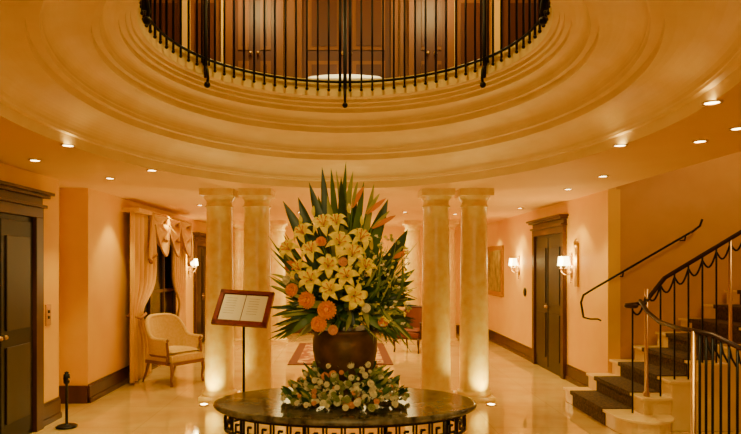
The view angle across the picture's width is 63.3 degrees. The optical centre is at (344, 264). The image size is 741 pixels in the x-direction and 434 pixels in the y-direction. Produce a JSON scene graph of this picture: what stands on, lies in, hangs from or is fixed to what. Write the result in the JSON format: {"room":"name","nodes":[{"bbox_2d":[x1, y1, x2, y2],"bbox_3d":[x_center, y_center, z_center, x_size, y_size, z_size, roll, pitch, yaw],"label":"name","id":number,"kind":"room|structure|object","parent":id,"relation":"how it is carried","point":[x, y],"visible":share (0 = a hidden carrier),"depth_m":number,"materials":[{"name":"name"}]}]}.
{"room":"hotel lobby","nodes":[
{"label":"hotel lobby","id":0,"kind":"room"},
{"bbox_2d":[0,163,205,402],"bbox_3d":[-3.315,0.365,6.200,0.490,2.570,16.600,0,0,0],"label":"wall","id":1,"kind":"structure","parent":0,"point":[87,230],"depth_m":7.17,"materials":[{"name":"paint"}]},
{"bbox_2d":[0,180,54,433],"bbox_3d":[-3.030,0.460,5.335,0.140,2.380,1.590,0,0,0],"label":"door","id":2,"kind":"structure","parent":1,"relation":"in","point":[22,208],"depth_m":5.66,"materials":[{"name":"wood"}]},
{"bbox_2d":[45,304,50,325],"bbox_3d":[-3.089,0.520,6.250,0.022,0.220,0.100,0,0,0],"label":"plate","id":3,"kind":"object","parent":1,"relation":"attached to","point":[47,306],"visible":1,"depth_m":6.23,"materials":[{"name":"brown metal"}]},
{"bbox_2d":[44,338,204,426],"bbox_3d":[-3.223,1.538,6.250,0.375,0.225,16.500,0,0,0],"label":"baseboard","id":4,"kind":"structure","parent":1,"relation":"attached to","point":[101,387],"depth_m":7.14,"materials":[{"name":"brown wood"}]},
{"bbox_2d":[122,208,193,383],"bbox_3d":[-2.909,0.415,9.677,0.323,2.410,2.965,0,0,0],"label":"curtain","id":5,"kind":"object","parent":1,"relation":"hanging from","point":[148,229],"visible":0.88,"depth_m":8.77,"materials":[{"name":"fabric"}]},
{"bbox_2d":[143,244,175,319],"bbox_3d":[-3.045,0.370,9.655,0.050,2.060,2.110,0,0,0],"label":"window","id":6,"kind":"structure","parent":1,"relation":"in","point":[162,299],"depth_m":10.00,"materials":[{"name":"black glass"}]},
{"bbox_2d":[188,259,197,277],"bbox_3d":[-2.985,0.043,11.750,0.170,0.422,0.320,0,0,0],"label":"wall sconce","id":7,"kind":"object","parent":1,"relation":"attached to","point":[194,262],"visible":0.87,"depth_m":11.74,"materials":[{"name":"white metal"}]},
{"bbox_2d":[193,232,205,339],"bbox_3d":[-3.000,0.495,12.725,0.140,2.310,1.290,0,0,0],"label":"door","id":8,"kind":"structure","parent":1,"relation":"in","point":[199,239],"depth_m":12.47,"materials":[{"name":"brown wood"}]},
{"bbox_2d":[139,0,550,76],"bbox_3d":[-0.200,-3.050,8.215,6.800,2.400,0.270,0,0,0],"label":"wall","id":9,"kind":"structure","parent":0,"point":[219,3],"depth_m":8.13,"materials":[{"name":"orange paint"}]},
{"bbox_2d":[225,0,283,75],"bbox_3d":[-1.220,-2.960,8.082,0.880,2.220,0.095,0,0,0],"label":"door","id":10,"kind":"structure","parent":9,"relation":"in","point":[269,4],"depth_m":8.09,"materials":[{"name":"brown wood"}]},
{"bbox_2d":[297,0,397,77],"bbox_3d":[0.020,-2.960,8.082,1.480,2.220,0.095,0,0,0],"label":"door","id":11,"kind":"structure","parent":9,"relation":"in","point":[301,4],"depth_m":8.07,"materials":[{"name":"brown wood"}]},
{"bbox_2d":[408,0,453,75],"bbox_3d":[1.165,-2.960,8.082,0.710,2.220,0.095,0,0,0],"label":"door","id":12,"kind":"structure","parent":9,"relation":"in","point":[420,4],"depth_m":8.10,"materials":[{"name":"brown wood"}]},
{"bbox_2d":[233,227,460,324],"bbox_3d":[0.050,0.365,14.575,6.700,2.570,0.150,0,0,0],"label":"wall","id":13,"kind":"structure","parent":0,"point":[396,232],"depth_m":14.50,"materials":[{"name":"paint"}]},
{"bbox_2d":[286,325,459,332],"bbox_3d":[0.050,1.550,14.485,6.100,0.200,0.030,0,0,0],"label":"baseboard","id":14,"kind":"structure","parent":13,"relation":"attached to","point":[457,326],"depth_m":14.47,"materials":[{"name":"brown wood"}]},
{"bbox_2d":[0,0,740,226],"bbox_3d":[1.400,-1.385,6.250,10.000,0.930,16.700,0,0,0],"label":"ceiling","id":15,"kind":"structure","parent":0,"point":[547,118],"depth_m":5.21,"materials":[{"name":"paint"}]},
{"bbox_2d":[28,159,41,161],"bbox_3d":[-2.705,-0.915,5.237,0.113,0.007,0.100,0,0,0],"label":"recessed light","id":16,"kind":"object","parent":15,"relation":"in","point":[33,160],"depth_m":5.26,"materials":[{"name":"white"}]},
{"bbox_2d":[60,144,75,146],"bbox_3d":[-2.115,-0.915,4.579,0.117,0.007,0.077,0,0,0],"label":"recessed light","id":17,"kind":"object","parent":15,"relation":"in","point":[63,145],"depth_m":4.60,"materials":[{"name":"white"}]},
{"bbox_2d":[612,144,627,146],"bbox_3d":[2.100,-0.915,4.579,0.117,0.007,0.077,0,0,0],"label":"recessed light","id":18,"kind":"object","parent":15,"relation":"in","point":[616,145],"depth_m":4.60,"materials":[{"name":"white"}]},
{"bbox_2d":[691,140,708,143],"bbox_3d":[2.625,-0.915,4.449,0.118,0.007,0.109,0,0,0],"label":"recessed light","id":19,"kind":"object","parent":15,"relation":"in","point":[696,141],"depth_m":4.45,"materials":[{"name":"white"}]},
{"bbox_2d":[701,100,722,105],"bbox_3d":[2.066,-0.915,3.379,0.121,0.007,0.104,0,0,0],"label":"recessed light","id":20,"kind":"object","parent":15,"relation":"in","point":[710,102],"depth_m":3.38,"materials":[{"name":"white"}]},
{"bbox_2d":[728,126,740,130],"bbox_3d":[2.622,-0.915,4.010,0.106,0.007,0.117,0,0,0],"label":"recessed light","id":21,"kind":"object","parent":15,"relation":"in","point":[733,128],"depth_m":4.04,"materials":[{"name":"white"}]},
{"bbox_2d":[30,333,740,433],"bbox_3d":[1.400,1.700,6.200,10.200,0.100,16.800,0,0,0],"label":"floor","id":22,"kind":"structure","parent":0,"point":[530,398],"depth_m":7.20,"materials":[{"name":"stone"}]},
{"bbox_2d":[55,371,77,429],"bbox_3d":[-2.830,1.365,6.100,0.210,0.570,0.210,0,0,0],"label":"stanchion","id":23,"kind":"object","parent":22,"relation":"on","point":[66,377],"visible":1,"depth_m":6.09,"materials":[{"name":"black metal"}]},
{"bbox_2d":[142,313,204,386],"bbox_3d":[-2.441,1.179,8.515,0.700,0.954,0.691,0,0,35],"label":"armchair","id":24,"kind":"object","parent":22,"relation":"on","point":[170,343],"visible":1,"depth_m":8.49,"materials":[{"name":"fabric"}]},
{"bbox_2d":[198,188,239,402],"bbox_3d":[-1.548,0.365,7.400,0.427,2.570,0.427,0,0,0],"label":"column","id":25,"kind":"structure","parent":22,"relation":"on","point":[219,339],"depth_m":7.25,"materials":[{"name":"stone"}]},
{"bbox_2d":[232,220,243,344],"bbox_3d":[-2.150,0.365,12.600,0.432,2.570,0.432,0,0,0],"label":"column","id":26,"kind":"structure","parent":22,"relation":"on","point":[238,224],"depth_m":12.44,"materials":[{"name":"stone"}]},
{"bbox_2d":[211,289,274,391],"bbox_3d":[-0.941,0.939,5.599,0.524,1.422,0.330,0,0,11],"label":"menu stand","id":27,"kind":"object","parent":22,"relation":"on","point":[241,308],"visible":0.93,"depth_m":5.58,"materials":[{"name":"brown wood"}]},
{"bbox_2d":[238,188,274,392],"bbox_3d":[-1.085,0.365,7.400,0.427,2.570,0.427,0,0,0],"label":"column","id":28,"kind":"structure","parent":22,"relation":"on","point":[256,260],"depth_m":7.25,"materials":[{"name":"stone"}]},
{"bbox_2d":[270,220,288,344],"bbox_3d":[-1.420,0.365,12.600,0.432,2.570,0.432,0,0,0],"label":"column","id":29,"kind":"structure","parent":22,"relation":"on","point":[277,227],"depth_m":12.44,"materials":[{"name":"stone"}]},
{"bbox_2d":[287,343,392,364],"bbox_3d":[-0.075,1.642,11.250,1.750,0.016,2.700,0,0,0],"label":"rug","id":30,"kind":"object","parent":22,"relation":"on","point":[304,351],"visible":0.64,"depth_m":10.74,"materials":[{"name":"brown carpet"}]},
{"bbox_2d":[213,387,476,433],"bbox_3d":[0.000,1.275,3.990,1.759,0.750,1.053,0,0,0],"label":"marble table","id":31,"kind":"object","parent":22,"relation":"on","point":[264,406],"visible":0.8,"depth_m":3.69,"materials":[{"name":"black stone"}]},
{"bbox_2d":[269,164,417,411],"bbox_3d":[0.006,0.107,3.970,1.022,1.586,0.828,0,0,-8],"label":"flower arrangement","id":32,"kind":"object","parent":31,"relation":"on","point":[342,285],"visible":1,"depth_m":3.81,"materials":[{"name":"yellow plant"}]},
{"bbox_2d":[393,306,421,353],"bbox_3d":[1.292,1.226,11.520,0.622,0.858,0.630,0,0,30],"label":"armchair","id":33,"kind":"object","parent":22,"relation":"on","point":[415,312],"visible":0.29,"depth_m":11.69,"materials":[{"name":"brown fabric"}]},
{"bbox_2d":[401,220,422,344],"bbox_3d":[1.420,0.365,12.600,0.432,2.570,0.432,0,0,0],"label":"column","id":34,"kind":"structure","parent":22,"relation":"on","point":[413,226],"depth_m":12.45,"materials":[{"name":"stone"}]},
{"bbox_2d":[418,188,454,392],"bbox_3d":[1.122,0.365,7.400,0.427,2.570,0.427,0,0,0],"label":"column","id":35,"kind":"structure","parent":22,"relation":"on","point":[436,353],"depth_m":7.25,"materials":[{"name":"stone"}]},
{"bbox_2d":[449,220,459,344],"bbox_3d":[2.150,0.365,12.600,0.432,2.570,0.432,0,0,0],"label":"column","id":36,"kind":"structure","parent":22,"relation":"on","point":[452,223],"depth_m":12.45,"materials":[{"name":"stone"}]},
{"bbox_2d":[454,188,495,402],"bbox_3d":[1.591,0.365,7.400,0.427,2.570,0.427,0,0,0],"label":"column","id":37,"kind":"structure","parent":22,"relation":"on","point":[474,332],"depth_m":7.25,"materials":[{"name":"stone"}]},
{"bbox_2d":[563,290,740,433],"bbox_3d":[4.484,0.636,6.480,3.692,2.028,1.640,0,0,0],"label":"staircase","id":38,"kind":"structure","parent":22,"relation":"on","point":[607,398],"depth_m":6.21,"materials":[{"name":"stone"}]},
{"bbox_2d":[624,230,740,412],"bbox_3d":[4.604,-0.163,6.025,3.615,3.290,0.167,0,0,0],"label":"stair railing","id":39,"kind":"object","parent":38,"relation":"on","point":[646,393],"visible":0.95,"depth_m":6.00,"materials":[{"name":"brown metal"}]},
{"bbox_2d":[638,299,740,433],"bbox_3d":[3.037,0.992,5.093,0.509,1.315,1.592,0,0,-26],"label":"guard railing","id":40,"kind":"object","parent":22,"relation":"on","point":[692,331],"visible":1,"depth_m":4.85,"materials":[{"name":"brown metal"}]},
{"bbox_2d":[487,189,619,372],"bbox_3d":[3.275,0.365,10.900,0.150,2.570,7.200,0,0,0],"label":"wall","id":41,"kind":"structure","parent":0,"point":[593,220],"depth_m":8.12,"materials":[{"name":"paint"}]},
{"bbox_2d":[488,245,503,296],"bbox_3d":[3.175,0.125,12.700,0.050,1.050,1.200,0,0,0],"label":"framed painting","id":42,"kind":"object","parent":41,"relation":"attached to","point":[495,253],"visible":0.93,"depth_m":12.51,"materials":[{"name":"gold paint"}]},
{"bbox_2d":[509,256,519,278],"bbox_3d":[3.115,0.043,11.000,0.170,0.422,0.320,0,0,0],"label":"wall sconce","id":43,"kind":"object","parent":41,"relation":"attached to","point":[512,262],"visible":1,"depth_m":10.98,"materials":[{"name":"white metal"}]},
{"bbox_2d":[488,329,587,386],"bbox_3d":[3.183,1.538,10.910,0.035,0.225,7.180,0,0,0],"label":"baseboard","id":44,"kind":"structure","parent":41,"relation":"attached to","point":[575,376],"depth_m":10.57,"materials":[{"name":"brown wood"}]},
{"bbox_2d":[526,214,568,378],"bbox_3d":[3.130,0.460,9.365,0.140,2.380,1.570,0,0,0],"label":"door","id":45,"kind":"structure","parent":41,"relation":"in","point":[549,234],"depth_m":9.26,"materials":[{"name":"brown wood"}]},
{"bbox_2d":[557,253,572,282],"bbox_3d":[3.115,0.043,8.450,0.170,0.422,0.320,0,0,0],"label":"wall sconce","id":46,"kind":"object","parent":41,"relation":"attached to","point":[566,261],"visible":1,"depth_m":8.43,"materials":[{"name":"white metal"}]},
{"bbox_2d":[573,239,578,286],"bbox_3d":[3.170,-0.033,8.250,0.060,0.666,0.131,0,0,0],"label":"wall ornament","id":47,"kind":"object","parent":41,"relation":"attached to","point":[575,243],"visible":1,"depth_m":8.22,"materials":[{"name":"gold metal"}]},
{"bbox_2d":[616,151,740,358],"bbox_3d":[4.810,-1.350,7.420,3.180,6.000,0.160,0,0,0],"label":"wall","id":48,"kind":"structure","parent":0,"point":[655,211],"depth_m":7.34,"materials":[{"name":"beige paint"}]},
{"bbox_2d":[580,219,702,320],"bbox_3d":[3.570,0.062,7.274,1.483,1.233,0.132,0,0,0],"label":"wall handrail","id":49,"kind":"object","parent":48,"relation":"attached to","point":[684,236],"depth_m":7.21,"materials":[{"name":"black metal"}]},
{"label":"floor","id":50,"kind":"structure","parent":0,"visible":0},
{"bbox_2d":[140,0,549,107],"bbox_3d":[0.000,-2.216,4.524,2.944,1.313,2.982,0,0,0],"label":"balcony railing","id":51,"kind":"object","parent":50,"relation":"on","point":[145,5],"visible":1,"depth_m":5.46,"materials":[{"name":"black metal"}]},
{"bbox_2d":[308,74,381,79],"bbox_3d":[0.000,-2.130,7.660,1.000,0.560,0.420,0,0,0],"label":"upholstered bench","id":52,"kind":"object","parent":50,"relation":"on","point":[334,76],"visible":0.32,"depth_m":7.47,"materials":[{"name":"beige"}]}
]}

